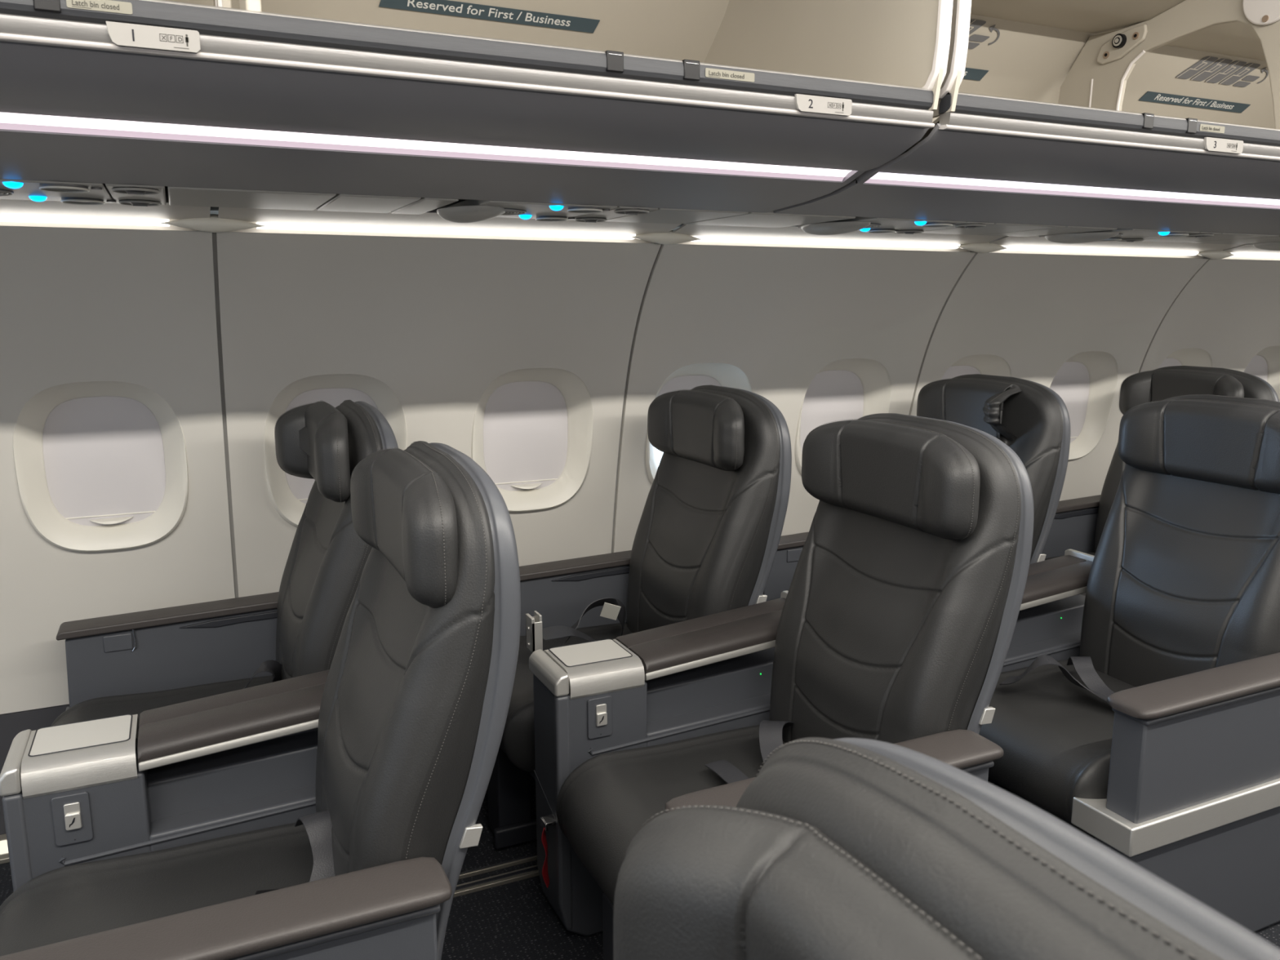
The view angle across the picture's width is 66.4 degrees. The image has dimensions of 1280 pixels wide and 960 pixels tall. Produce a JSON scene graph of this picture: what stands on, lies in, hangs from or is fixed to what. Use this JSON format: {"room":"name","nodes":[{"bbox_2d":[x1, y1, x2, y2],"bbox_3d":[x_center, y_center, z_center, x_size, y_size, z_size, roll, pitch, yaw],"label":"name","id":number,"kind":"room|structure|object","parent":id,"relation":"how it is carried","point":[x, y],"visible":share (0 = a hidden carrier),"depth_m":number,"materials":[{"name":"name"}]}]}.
{"room":"aircraft cabin","nodes":[
{"label":"aircraft cabin","id":0,"kind":"room"},
{"bbox_2d":[13,210,1256,336],"bbox_3d":[0.702,-0.103,3.252,10.400,1.800,0.387,-5,11,-25],"label":"wall","id":1,"kind":"structure","parent":0,"point":[211,211],"depth_m":2.47,"materials":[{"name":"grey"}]},
{"bbox_2d":[0,833,9,864],"bbox_3d":[0.696,0.706,3.413,10.000,0.050,0.065,-5,11,-25],"label":"baseboard","id":2,"kind":"structure","parent":1,"relation":"attached to","point":[4,855],"depth_m":2.37,"materials":[{"name":"silver metal"}]},
{"bbox_2d":[0,703,69,835],"bbox_3d":[0.676,0.554,3.428,10.000,0.343,0.036,-5,11,-25],"label":"trim","id":3,"kind":"structure","parent":1,"relation":"attached to","point":[11,724],"depth_m":2.40,"materials":[{"name":"grey plastic"}]},
{"bbox_2d":[204,231,1209,597],"bbox_3d":[0.945,-0.163,3.241,8.568,1.160,0.375,-5,11,-25],"label":"trim","id":4,"kind":"structure","parent":1,"relation":"attached to","point":[214,234],"depth_m":2.42,"materials":[{"name":"grey plastic"}]},
{"bbox_2d":[0,226,1279,714],"bbox_3d":[0.463,-0.123,3.017,5.321,1.133,0.374,-5,11,-25],"label":"wall","id":5,"kind":"structure","parent":0,"point":[436,321],"depth_m":2.53,"materials":[{"name":"white plastic"}]},
{"bbox_2d":[13,381,188,552],"bbox_3d":[-1.277,-0.032,2.334,0.357,0.423,0.148,-5,11,-25],"label":"window","id":6,"kind":"structure","parent":5,"relation":"in","point":[100,466],"depth_m":2.36,"materials":[{"name":"white plastic"}]},
{"bbox_2d":[42,396,165,525],"bbox_3d":[-1.294,-0.045,2.368,0.258,0.318,0.023,-5,11,-25],"label":"shade","id":7,"kind":"object","parent":6,"relation":"attached to","point":[104,458],"depth_m":2.36,"materials":[{"name":"grey plastic"}]},
{"bbox_2d":[0,199,210,219],"bbox_3d":[-1.351,-0.510,1.773,1.050,0.032,0.142,-5,11,-25],"label":"light strip","id":8,"kind":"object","parent":5,"relation":"attached to","point":[6,206],"depth_m":1.93,"materials":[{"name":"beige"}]},
{"bbox_2d":[0,213,265,232],"bbox_3d":[-1.333,-0.505,1.868,1.165,0.038,0.078,-5,11,-25],"label":"light","id":9,"kind":"object","parent":5,"relation":"attached to","point":[6,220],"depth_m":2.01,"materials":[{"name":"white plastic"}]},
{"bbox_2d":[0,213,169,226],"bbox_3d":[-1.387,-0.502,1.852,0.896,0.013,0.026,-5,11,-25],"label":"diffuser","id":10,"kind":"object","parent":9,"relation":"attached to","point":[6,220],"depth_m":1.97,"materials":[{"name":"white plastic"}]},
{"bbox_2d":[263,373,406,526],"bbox_3d":[-0.794,-0.072,2.557,0.357,0.423,0.148,-5,11,-25],"label":"window","id":11,"kind":"structure","parent":5,"relation":"in","point":[289,494],"depth_m":2.54,"materials":[{"name":"white plastic"}]},
{"bbox_2d":[284,387,377,504],"bbox_3d":[-0.811,-0.086,2.591,0.258,0.318,0.023,-5,11,-25],"label":"shade","id":12,"kind":"object","parent":11,"relation":"attached to","point":[297,489],"depth_m":2.56,"materials":[{"name":"grey"}]},
{"bbox_2d":[217,207,681,234],"bbox_3d":[-0.386,-0.592,2.218,1.050,0.032,0.142,-5,11,-25],"label":"light strip","id":13,"kind":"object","parent":5,"relation":"attached to","point":[251,215],"depth_m":2.19,"materials":[{"name":"beige plastic"}]},
{"bbox_2d":[229,221,700,244],"bbox_3d":[-0.368,-0.587,2.312,1.165,0.038,0.078,-5,11,-25],"label":"light","id":14,"kind":"object","parent":5,"relation":"attached to","point":[270,227],"depth_m":2.31,"materials":[{"name":"white plastic"}]},
{"bbox_2d":[471,368,593,512],"bbox_3d":[-0.311,-0.113,2.779,0.357,0.423,0.148,-5,11,-25],"label":"window","id":15,"kind":"structure","parent":5,"relation":"in","point":[532,433],"depth_m":2.81,"materials":[{"name":"white plastic"}]},
{"bbox_2d":[483,381,568,490],"bbox_3d":[-0.328,-0.127,2.813,0.258,0.318,0.023,-5,11,-25],"label":"shade","id":16,"kind":"object","parent":15,"relation":"attached to","point":[526,423],"depth_m":2.81,"materials":[{"name":"grey plastic"}]},
{"bbox_2d":[210,206,1005,237],"bbox_3d":[0.851,-0.723,2.816,10.000,0.025,0.190,-5,11,-25],"label":"trim","id":17,"kind":"structure","parent":5,"relation":"attached to","point":[212,208],"depth_m":2.10,"materials":[{"name":"grey"}]},
{"bbox_2d":[645,363,752,484],"bbox_3d":[0.172,-0.154,3.001,0.357,0.423,0.148,-5,11,-25],"label":"window","id":18,"kind":"structure","parent":5,"relation":"in","point":[688,377],"depth_m":2.98,"materials":[{"name":"white plastic"}]},
{"bbox_2d":[657,375,721,395],"bbox_3d":[0.157,-0.255,3.015,0.258,0.139,0.012,-5,11,-25],"label":"shade","id":19,"kind":"object","parent":18,"relation":"attached to","point":[677,383],"depth_m":3.00,"materials":[{"name":"grey plastic"}]},
{"bbox_2d":[672,224,1004,244],"bbox_3d":[0.580,-0.673,2.663,1.050,0.032,0.142,-5,11,-25],"label":"light strip","id":20,"kind":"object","parent":5,"relation":"attached to","point":[794,233],"depth_m":2.66,"materials":[{"name":"beige plastic"}]},
{"bbox_2d":[676,235,1008,253],"bbox_3d":[0.598,-0.668,2.757,1.165,0.038,0.078,-5,11,-25],"label":"light","id":21,"kind":"object","parent":5,"relation":"attached to","point":[704,240],"depth_m":2.76,"materials":[{"name":"white plastic"}]},
{"bbox_2d":[795,358,891,475],"bbox_3d":[0.654,-0.194,3.224,0.357,0.423,0.148,-5,11,-25],"label":"window","id":22,"kind":"structure","parent":5,"relation":"in","point":[846,389],"depth_m":3.24,"materials":[{"name":"white plastic"}]},
{"bbox_2d":[800,369,863,453],"bbox_3d":[0.637,-0.208,3.258,0.258,0.318,0.023,-5,11,-25],"label":"shade","id":23,"kind":"object","parent":22,"relation":"attached to","point":[832,395],"depth_m":3.24,"materials":[{"name":"grey plastic"}]},
{"bbox_2d":[940,354,1011,380],"bbox_3d":[1.137,-0.235,3.446,0.357,0.423,0.148,-5,11,-25],"label":"window","id":24,"kind":"structure","parent":5,"relation":"in","point":[983,364],"depth_m":3.44,"materials":[{"name":"white plastic"}]},
{"bbox_2d":[940,365,980,380],"bbox_3d":[1.120,-0.249,3.480,0.258,0.318,0.023,-5,11,-25],"label":"shade","id":25,"kind":"object","parent":24,"relation":"attached to","point":[953,371],"depth_m":3.45,"materials":[{"name":"grey plastic"}]},
{"bbox_2d":[1048,351,1118,460],"bbox_3d":[1.620,-0.276,3.668,0.357,0.423,0.148,-5,11,-25],"label":"window","id":26,"kind":"structure","parent":5,"relation":"in","point":[1086,382],"depth_m":3.72,"materials":[{"name":"white plastic"}]},
{"bbox_2d":[1049,361,1089,442],"bbox_3d":[1.603,-0.290,3.702,0.258,0.318,0.023,-5,11,-25],"label":"shade","id":27,"kind":"object","parent":26,"relation":"attached to","point":[1071,382],"depth_m":3.72,"materials":[{"name":"grey plastic"}]},
{"bbox_2d":[988,245,1235,259],"bbox_3d":[1.563,-0.750,3.202,1.165,0.038,0.078,-5,11,-25],"label":"light","id":28,"kind":"object","parent":5,"relation":"attached to","point":[1011,249],"depth_m":3.21,"materials":[{"name":"white"}]},
{"bbox_2d":[1000,245,1199,255],"bbox_3d":[1.510,-0.746,3.186,0.896,0.013,0.026,-5,11,-25],"label":"diffuser","id":29,"kind":"object","parent":28,"relation":"attached to","point":[1011,249],"depth_m":3.16,"materials":[{"name":"white plastic"}]},
{"bbox_2d":[989,235,1243,251],"bbox_3d":[1.545,-0.755,3.107,1.050,0.032,0.142,-5,11,-25],"label":"trim","id":30,"kind":"structure","parent":5,"relation":"attached to","point":[1031,241],"depth_m":3.12,"materials":[{"name":"beige plastic"}]},
{"bbox_2d":[1158,348,1212,368],"bbox_3d":[2.102,-0.317,3.890,0.357,0.423,0.148,-5,11,-25],"label":"window","id":31,"kind":"structure","parent":5,"relation":"in","point":[1184,357],"depth_m":3.89,"materials":[{"name":"white plastic"}]},
{"bbox_2d":[1158,358,1182,368],"bbox_3d":[2.085,-0.330,3.925,0.258,0.318,0.023,-5,11,-25],"label":"shade","id":32,"kind":"object","parent":31,"relation":"attached to","point":[1167,362],"depth_m":3.91,"materials":[{"name":"grey plastic"}]},
{"bbox_2d":[1222,244,1279,253],"bbox_3d":[2.510,-0.836,3.552,1.050,0.032,0.142,-5,11,-25],"label":"trim","id":33,"kind":"structure","parent":5,"relation":"attached to","point":[1244,248],"depth_m":3.41,"materials":[{"name":"beige plastic"}]},
{"bbox_2d":[1223,252,1279,260],"bbox_3d":[2.473,-0.828,3.636,1.054,0.026,0.050,-5,11,-25],"label":"light","id":34,"kind":"object","parent":5,"relation":"attached to","point":[1257,256],"visible":0.5,"depth_m":3.52,"materials":[{"name":"white"}]},
{"bbox_2d":[1229,253,1279,257],"bbox_3d":[2.475,-0.828,3.631,0.896,0.013,0.026,-5,11,-25],"label":"diffuser","id":35,"kind":"object","parent":34,"relation":"attached to","point":[1237,255],"depth_m":3.50,"materials":[{"name":"white plastic"}]},
{"bbox_2d":[1244,346,1279,401],"bbox_3d":[2.585,-0.357,4.113,0.357,0.423,0.148,-5,11,-25],"label":"window","id":36,"kind":"structure","parent":5,"relation":"in","point":[1265,365],"depth_m":4.15,"materials":[{"name":"white plastic"}]},
{"bbox_2d":[1244,355,1267,381],"bbox_3d":[2.568,-0.371,4.147,0.258,0.318,0.023,-5,11,-25],"label":"shade","id":37,"kind":"object","parent":36,"relation":"attached to","point":[1258,366],"depth_m":4.14,"materials":[{"name":"grey plastic"}]},
{"bbox_2d":[0,774,1279,959],"bbox_3d":[1.484,1.055,1.767,10.000,0.050,3.950,-5,11,-25],"label":"floor","id":38,"kind":"structure","parent":0,"point":[515,920],"depth_m":2.14,"materials":[{"name":"carpet"}]},
{"bbox_2d":[0,669,329,891],"bbox_3d":[-0.753,0.691,1.806,0.664,0.649,0.175,-5,11,-25],"label":"console","id":39,"kind":"object","parent":38,"relation":"on","point":[242,760],"visible":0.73,"depth_m":1.69,"materials":[{"name":"grey plastic"}]},
{"bbox_2d":[20,714,139,799],"bbox_3d":[-0.952,0.466,1.674,0.164,0.058,0.168,-5,11,-25],"label":"metal tray","id":40,"kind":"object","parent":39,"relation":"on","point":[84,758],"depth_m":1.62,"materials":[{"name":"grey metal"}]},
{"bbox_2d":[50,400,398,726],"bbox_3d":[-0.834,0.381,2.206,0.959,1.103,0.594,-5,11,-25],"label":"seat","id":41,"kind":"object","parent":38,"relation":"on","point":[133,663],"visible":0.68,"depth_m":2.25,"materials":[{"name":"black leather"}]},
{"bbox_2d":[50,675,272,726],"bbox_3d":[-0.994,0.612,2.135,0.576,0.187,0.504,-5,11,-25],"label":"seat cushion","id":42,"kind":"object","parent":41,"relation":"on","point":[136,695],"depth_m":2.28,"materials":[{"name":"black leather"}]},
{"bbox_2d":[0,440,520,959],"bbox_3d":[-0.579,0.527,1.422,0.748,1.108,0.618,-5,11,-25],"label":"seat","id":43,"kind":"object","parent":38,"relation":"on","point":[418,689],"visible":1,"depth_m":1.32,"materials":[{"name":"black leather"}]},
{"bbox_2d":[0,822,313,955],"bbox_3d":[-0.674,0.734,1.464,0.576,0.187,0.504,-5,11,-25],"label":"seat cushion","id":44,"kind":"object","parent":43,"relation":"on","point":[73,901],"depth_m":1.55,"materials":[{"name":"black leather"}]},
{"bbox_2d":[453,865,539,897],"bbox_3d":[0.955,0.823,2.871,10.000,0.012,0.030,-5,11,-25],"label":"trim","id":45,"kind":"structure","parent":38,"relation":"on","point":[532,871],"depth_m":2.27,"materials":[{"name":"silver metal"}]},
{"bbox_2d":[457,853,537,879],"bbox_3d":[0.932,0.815,2.920,10.000,0.012,0.012,-5,11,-25],"label":"trim","id":46,"kind":"structure","parent":38,"relation":"on","point":[532,857],"depth_m":2.33,"materials":[{"name":"silver metal"}]},
{"bbox_2d":[487,385,791,848],"bbox_3d":[0.017,0.309,2.598,0.959,1.102,0.594,-5,11,-25],"label":"seat","id":47,"kind":"object","parent":38,"relation":"on","point":[706,541],"visible":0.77,"depth_m":2.47,"materials":[{"name":"black leather"}]},
{"bbox_2d":[499,622,633,773],"bbox_3d":[-0.142,0.541,2.527,0.576,0.187,0.504,-5,11,-25],"label":"seat cushion","id":48,"kind":"object","parent":47,"relation":"on","point":[517,740],"depth_m":2.29,"materials":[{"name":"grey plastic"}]},
{"bbox_2d":[528,590,788,936],"bbox_3d":[0.086,0.621,2.192,0.689,0.649,0.175,-5,11,-25],"label":"console","id":49,"kind":"object","parent":38,"relation":"on","point":[710,673],"visible":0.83,"depth_m":2.07,"materials":[{"name":"grey plastic"}]},
{"bbox_2d":[543,639,644,699],"bbox_3d":[-0.100,0.394,2.066,0.164,0.058,0.168,-5,11,-25],"label":"metal tray","id":50,"kind":"object","parent":49,"relation":"on","point":[605,668],"depth_m":2.02,"materials":[{"name":"grey metal"}]},
{"bbox_2d":[555,413,1034,959],"bbox_3d":[0.272,0.455,1.814,0.748,1.108,0.618,-5,11,-25],"label":"seat","id":51,"kind":"object","parent":38,"relation":"on","point":[900,611],"visible":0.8,"depth_m":1.81,"materials":[{"name":"black leather"}]},
{"bbox_2d":[555,724,786,906],"bbox_3d":[0.177,0.662,1.856,0.576,0.187,0.504,-5,11,-25],"label":"seat cushion","id":52,"kind":"object","parent":51,"relation":"on","point":[606,800],"depth_m":1.88,"materials":[{"name":"black leather"}]},
{"bbox_2d":[762,373,1070,601],"bbox_3d":[0.868,0.238,2.990,0.959,1.102,0.594,-5,11,-25],"label":"seat","id":53,"kind":"object","parent":38,"relation":"on","point":[1029,417],"visible":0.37,"depth_m":2.81,"materials":[{"name":"black leather"}]},
{"bbox_2d":[613,737,1279,959],"bbox_3d":[-0.132,0.715,0.384,0.748,1.108,0.618,-5,11,-25],"label":"seat","id":54,"kind":"object","parent":38,"relation":"on","point":[842,848],"visible":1,"depth_m":0.44,"materials":[{"name":"black leather"}]},
{"bbox_2d":[1000,548,1094,672],"bbox_3d":[0.949,0.548,2.590,0.664,0.649,0.175,-5,11,-25],"label":"console","id":55,"kind":"object","parent":38,"relation":"on","point":[1049,622],"visible":0.08,"depth_m":2.58,"materials":[{"name":"grey plastic"}]},
{"bbox_2d":[978,394,1279,932],"bbox_3d":[1.124,0.383,2.206,0.748,1.108,0.618,-5,11,-25],"label":"seat","id":56,"kind":"object","parent":38,"relation":"on","point":[1158,743],"visible":0.94,"depth_m":2.13,"materials":[{"name":"black leather"}]},
{"bbox_2d":[978,659,1136,839],"bbox_3d":[1.028,0.591,2.248,0.576,0.187,0.504,-5,11,-25],"label":"seat cushion","id":57,"kind":"object","parent":56,"relation":"on","point":[1055,735],"depth_m":2.10,"materials":[{"name":"black leather"}]},
{"bbox_2d":[1041,365,1279,595],"bbox_3d":[1.719,0.166,3.382,0.959,1.102,0.594,-5,11,-25],"label":"seat","id":58,"kind":"object","parent":38,"relation":"on","point":[1078,524],"visible":0.21,"depth_m":3.45,"materials":[{"name":"black leather"}]},
{"bbox_2d":[1044,552,1095,595],"bbox_3d":[1.560,0.397,3.311,0.576,0.187,0.504,-5,11,-25],"label":"armrest","id":59,"kind":"object","parent":58,"relation":"on","point":[1049,555],"depth_m":3.55,"materials":[{"name":"brown leather"}]},
{"bbox_3d":[1.497,-1.041,1.354,10.000,0.117,1.160,-5,11,-25],"label":"ceiling","id":60,"kind":"structure","parent":0,"visible":0},
{"bbox_2d":[0,0,953,213],"bbox_3d":[-0.662,-0.761,1.508,2.149,0.583,0.896,-5,11,-25],"label":"bin","id":61,"kind":"object","parent":60,"relation":"attached to","point":[766,106],"visible":1,"depth_m":1.46,"materials":[{"name":"grey plastic"}]},
{"bbox_2d":[167,186,336,210],"bbox_3d":[-0.723,-0.526,1.806,0.268,0.020,0.315,-5,11,-25],"label":"filler panel","id":62,"kind":"object","parent":61,"relation":"attached to","point":[177,196],"visible":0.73,"depth_m":1.76,"materials":[{"name":"grey plastic"}]},
{"bbox_2d":[391,197,458,214],"bbox_3d":[-0.431,-0.550,1.940,0.064,0.020,0.315,-5,11,-25],"label":"filler panel","id":63,"kind":"object","parent":61,"relation":"attached to","point":[424,205],"visible":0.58,"depth_m":1.91,"materials":[{"name":"grey plastic"}]},
{"bbox_2d":[113,186,798,226],"bbox_3d":[0.961,-0.686,2.583,10.000,0.046,0.321,-5,11,-25],"label":"trim","id":64,"kind":"structure","parent":61,"relation":"attached to","point":[434,211],"depth_m":2.11,"materials":[{"name":"grey"}]},
{"bbox_2d":[0,178,166,206],"bbox_3d":[-1.009,-0.497,1.674,0.355,0.029,0.316,-5,11,-25],"label":"overhead service panel","id":65,"kind":"object","parent":64,"relation":"attached to","point":[69,193],"visible":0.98,"depth_m":1.67,"materials":[{"name":"grey plastic"}]},
{"bbox_2d":[0,188,13,195],"bbox_3d":[-1.111,-0.482,1.628,0.116,0.006,0.116,-5,11,-25],"label":"speaker grille","id":66,"kind":"object","parent":65,"relation":"attached to","point":[3,192],"depth_m":1.64,"materials":[{"name":"grey"}]},
{"bbox_2d":[2,181,23,188],"bbox_3d":[-0.983,-0.466,1.533,0.028,0.018,0.028,-5,11,-25],"label":"lamp","id":67,"kind":"object","parent":65,"relation":"on","point":[11,184],"depth_m":1.53,"materials":[{"name":"blue"}]},
{"bbox_2d":[28,195,47,201],"bbox_3d":[-1.067,-0.502,1.733,0.028,0.018,0.028,-5,11,-25],"label":"lamp","id":68,"kind":"object","parent":65,"relation":"on","point":[37,198],"depth_m":1.73,"materials":[{"name":"blue"}]},
{"bbox_2d":[38,183,89,192],"bbox_3d":[-0.930,-0.472,1.579,0.072,0.009,0.072,-5,11,-25],"label":"light","id":69,"kind":"object","parent":65,"relation":"on","point":[60,188],"depth_m":1.56,"materials":[{"name":"white plastic"}]},
{"bbox_2d":[60,197,105,204],"bbox_3d":[-1.014,-0.508,1.780,0.072,0.009,0.072,-5,11,-25],"label":"light","id":70,"kind":"object","parent":65,"relation":"on","point":[79,201],"depth_m":1.76,"materials":[{"name":"white plastic"}]},
{"bbox_2d":[111,186,159,195],"bbox_3d":[-0.836,-0.479,1.623,0.072,0.010,0.072,-5,11,-25],"label":"air vent","id":71,"kind":"object","parent":65,"relation":"attached to","point":[128,190],"depth_m":1.61,"materials":[{"name":"grey plastic"}]},
{"bbox_2d":[118,199,161,206],"bbox_3d":[-0.930,-0.515,1.819,0.072,0.010,0.072,-5,11,-25],"label":"air vent","id":72,"kind":"object","parent":65,"relation":"attached to","point":[138,202],"depth_m":1.80,"materials":[{"name":"grey plastic"}]},
{"bbox_2d":[316,193,421,213],"bbox_3d":[-0.531,-0.542,1.894,0.144,0.020,0.315,-5,11,-25],"label":"filler panel","id":73,"kind":"object","parent":64,"relation":"attached to","point":[339,202],"visible":0.62,"depth_m":1.86,"materials":[{"name":"grey plastic"}]},
{"bbox_2d":[436,199,657,222],"bbox_3d":[-0.214,-0.557,2.041,0.410,0.044,0.316,-5,11,-25],"label":"overhead service panel","id":74,"kind":"object","parent":64,"relation":"attached to","point":[468,211],"visible":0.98,"depth_m":1.97,"materials":[{"name":"grey plastic"}]},
{"bbox_2d":[500,208,526,215],"bbox_3d":[-0.291,-0.551,2.006,0.116,0.006,0.116,-5,11,-25],"label":"speaker grille","id":75,"kind":"object","parent":74,"relation":"attached to","point":[504,211],"depth_m":1.98,"materials":[{"name":"grey"}]},
{"bbox_2d":[519,214,531,219],"bbox_3d":[-0.247,-0.571,2.111,0.028,0.018,0.028,-5,11,-25],"label":"lamp","id":76,"kind":"object","parent":74,"relation":"on","point":[522,216],"depth_m":2.10,"materials":[{"name":"blue"}]},
{"bbox_2d":[535,215,568,221],"bbox_3d":[-0.194,-0.578,2.157,0.072,0.009,0.072,-5,11,-25],"label":"light","id":77,"kind":"object","parent":74,"relation":"on","point":[540,218],"depth_m":2.14,"materials":[{"name":"white plastic"}]},
{"bbox_2d":[549,204,563,210],"bbox_3d":[-0.163,-0.535,1.910,0.028,0.018,0.028,-5,11,-25],"label":"lamp","id":78,"kind":"object","parent":74,"relation":"on","point":[554,207],"depth_m":1.90,"materials":[{"name":"blue"}]},
{"bbox_2d":[567,206,603,213],"bbox_3d":[-0.110,-0.541,1.957,0.072,0.009,0.072,-5,11,-25],"label":"light","id":79,"kind":"object","parent":74,"relation":"on","point":[570,209],"depth_m":1.94,"materials":[{"name":"white plastic"}]},
{"bbox_2d":[574,217,607,222],"bbox_3d":[-0.110,-0.584,2.196,0.072,0.010,0.072,-5,11,-25],"label":"air vent","id":80,"kind":"object","parent":74,"relation":"attached to","point":[590,220],"depth_m":2.18,"materials":[{"name":"grey"}]},
{"bbox_2d":[613,208,649,214],"bbox_3d":[-0.017,-0.548,2.000,0.072,0.010,0.072,-5,11,-25],"label":"air vent","id":81,"kind":"object","parent":74,"relation":"attached to","point":[618,211],"depth_m":1.98,"materials":[{"name":"grey plastic"}]},
{"bbox_2d":[684,210,855,227],"bbox_3d":[0.294,-0.612,2.274,0.274,0.020,0.315,-5,11,-25],"label":"filler panel","id":82,"kind":"object","parent":64,"relation":"attached to","point":[770,220],"visible":0.59,"depth_m":2.24,"materials":[{"name":"grey plastic"}]},
{"bbox_2d":[798,216,994,235],"bbox_3d":[0.605,-0.626,2.419,0.410,0.044,0.316,-5,11,-25],"label":"overhead service panel","id":83,"kind":"object","parent":64,"relation":"attached to","point":[868,224],"visible":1,"depth_m":2.34,"materials":[{"name":"grey plastic"}]},
{"bbox_2d":[859,227,870,231],"bbox_3d":[0.572,-0.640,2.488,0.028,0.018,0.028,-5,11,-25],"label":"lamp","id":84,"kind":"object","parent":83,"relation":"on","point":[867,229],"depth_m":2.48,"materials":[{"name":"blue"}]},
{"bbox_2d":[863,222,881,228],"bbox_3d":[0.528,-0.620,2.383,0.116,0.006,0.116,-5,11,-25],"label":"speaker grille","id":85,"kind":"object","parent":83,"relation":"attached to","point":[872,224],"depth_m":2.35,"materials":[{"name":"grey"}]},
{"bbox_2d":[866,228,895,233],"bbox_3d":[0.625,-0.647,2.535,0.072,0.009,0.072,-5,11,-25],"label":"light","id":86,"kind":"object","parent":83,"relation":"on","point":[872,230],"depth_m":2.51,"materials":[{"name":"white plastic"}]},
{"bbox_2d":[895,229,924,234],"bbox_3d":[0.710,-0.653,2.574,0.072,0.010,0.072,-5,11,-25],"label":"air vent","id":87,"kind":"object","parent":83,"relation":"attached to","point":[898,231],"depth_m":2.55,"materials":[{"name":"grey"}]},
{"bbox_2d":[914,221,926,225],"bbox_3d":[0.656,-0.604,2.288,0.028,0.018,0.028,-5,11,-25],"label":"lamp","id":88,"kind":"object","parent":83,"relation":"on","point":[918,223],"depth_m":2.28,"materials":[{"name":"blue"}]},
{"bbox_2d":[921,222,952,226],"bbox_3d":[0.710,-0.610,2.334,0.072,0.009,0.072,-5,11,-25],"label":"light","id":89,"kind":"object","parent":83,"relation":"on","point":[928,224],"depth_m":2.31,"materials":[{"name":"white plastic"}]},
{"bbox_2d":[954,223,986,228],"bbox_3d":[0.803,-0.617,2.378,0.072,0.010,0.072,-5,11,-25],"label":"air vent","id":90,"kind":"object","parent":83,"relation":"attached to","point":[957,225],"depth_m":2.36,"materials":[{"name":"grey"}]},
{"bbox_2d":[923,222,1065,235],"bbox_3d":[0.901,-0.663,2.554,0.234,0.020,0.315,-5,11,-25],"label":"filler panel","id":91,"kind":"object","parent":64,"relation":"attached to","point":[996,228],"visible":0.51,"depth_m":2.52,"materials":[{"name":"grey plastic"}]},
{"bbox_2d":[977,226,1116,236],"bbox_3d":[1.093,-0.679,2.642,0.179,0.020,0.315,-5,11,-25],"label":"filler panel","id":92,"kind":"object","parent":64,"relation":"attached to","point":[1067,229],"visible":0.44,"depth_m":2.60,"materials":[{"name":"grey plastic"}]},
{"bbox_2d":[1039,228,1221,243],"bbox_3d":[1.361,-0.690,2.767,0.410,0.044,0.316,-5,11,-25],"label":"overhead service panel","id":93,"kind":"object","parent":64,"relation":"attached to","point":[1131,235],"visible":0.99,"depth_m":2.69,"materials":[{"name":"grey plastic"}]},
{"bbox_2d":[1099,237,1121,241],"bbox_3d":[1.381,-0.710,2.883,0.072,0.009,0.072,-5,11,-25],"label":"light","id":94,"kind":"object","parent":93,"relation":"on","point":[1111,238],"depth_m":2.85,"materials":[{"name":"white plastic"}]},
{"bbox_2d":[1118,238,1143,242],"bbox_3d":[1.466,-0.717,2.922,0.072,0.010,0.072,-5,11,-25],"label":"air vent","id":95,"kind":"object","parent":93,"relation":"attached to","point":[1131,240],"depth_m":2.90,"materials":[{"name":"grey"}]},
{"bbox_2d":[1158,231,1169,235],"bbox_3d":[1.413,-0.668,2.636,0.028,0.018,0.028,-5,11,-25],"label":"lamp","id":96,"kind":"object","parent":93,"relation":"on","point":[1162,233],"depth_m":2.63,"materials":[{"name":"blue"}]},
{"bbox_2d":[1159,232,1189,236],"bbox_3d":[1.466,-0.674,2.683,0.072,0.009,0.072,-5,11,-25],"label":"light","id":97,"kind":"object","parent":93,"relation":"on","point":[1171,234],"depth_m":2.66,"materials":[{"name":"white plastic"}]},
{"bbox_2d":[1184,233,1213,237],"bbox_3d":[1.559,-0.681,2.726,0.072,0.010,0.072,-5,11,-25],"label":"air vent","id":98,"kind":"object","parent":93,"relation":"attached to","point":[1191,235],"depth_m":2.70,"materials":[{"name":"grey"}]},
{"bbox_2d":[1187,235,1279,244],"bbox_3d":[1.899,-0.747,3.013,0.259,0.020,0.315,-5,11,-25],"label":"filler panel","id":99,"kind":"object","parent":64,"relation":"attached to","point":[1272,239],"visible":0.45,"depth_m":3.03,"materials":[{"name":"grey plastic"}]},
{"bbox_2d":[1245,242,1279,250],"bbox_3d":[2.204,-0.761,3.155,0.410,0.044,0.316,-5,11,-25],"label":"overhead service panel","id":100,"kind":"object","parent":64,"relation":"attached to","point":[1267,246],"visible":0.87,"depth_m":3.13,"materials":[{"name":"grey plastic"}]},
{"bbox_2d":[606,208,748,224],"bbox_3d":[0.069,-0.593,2.170,0.211,0.020,0.315,-5,11,-25],"label":"filler panel","id":101,"kind":"object","parent":61,"relation":"attached to","point":[661,215],"visible":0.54,"depth_m":2.13,"materials":[{"name":"grey plastic"}]},
{"bbox_2d":[773,0,1279,235],"bbox_3d":[1.295,-0.926,2.410,2.146,0.583,0.896,-5,11,-25],"label":"bin","id":102,"kind":"object","parent":60,"relation":"attached to","point":[1136,114],"visible":0.77,"depth_m":2.16,"materials":[{"name":"grey plastic"}]},
{"bbox_2d":[1143,232,1279,242],"bbox_3d":[1.664,-0.727,2.905,0.249,0.020,0.315,-5,11,-25],"label":"filler panel","id":103,"kind":"object","parent":102,"relation":"attached to","point":[1223,236],"visible":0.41,"depth_m":2.88,"materials":[{"name":"grey plastic"}]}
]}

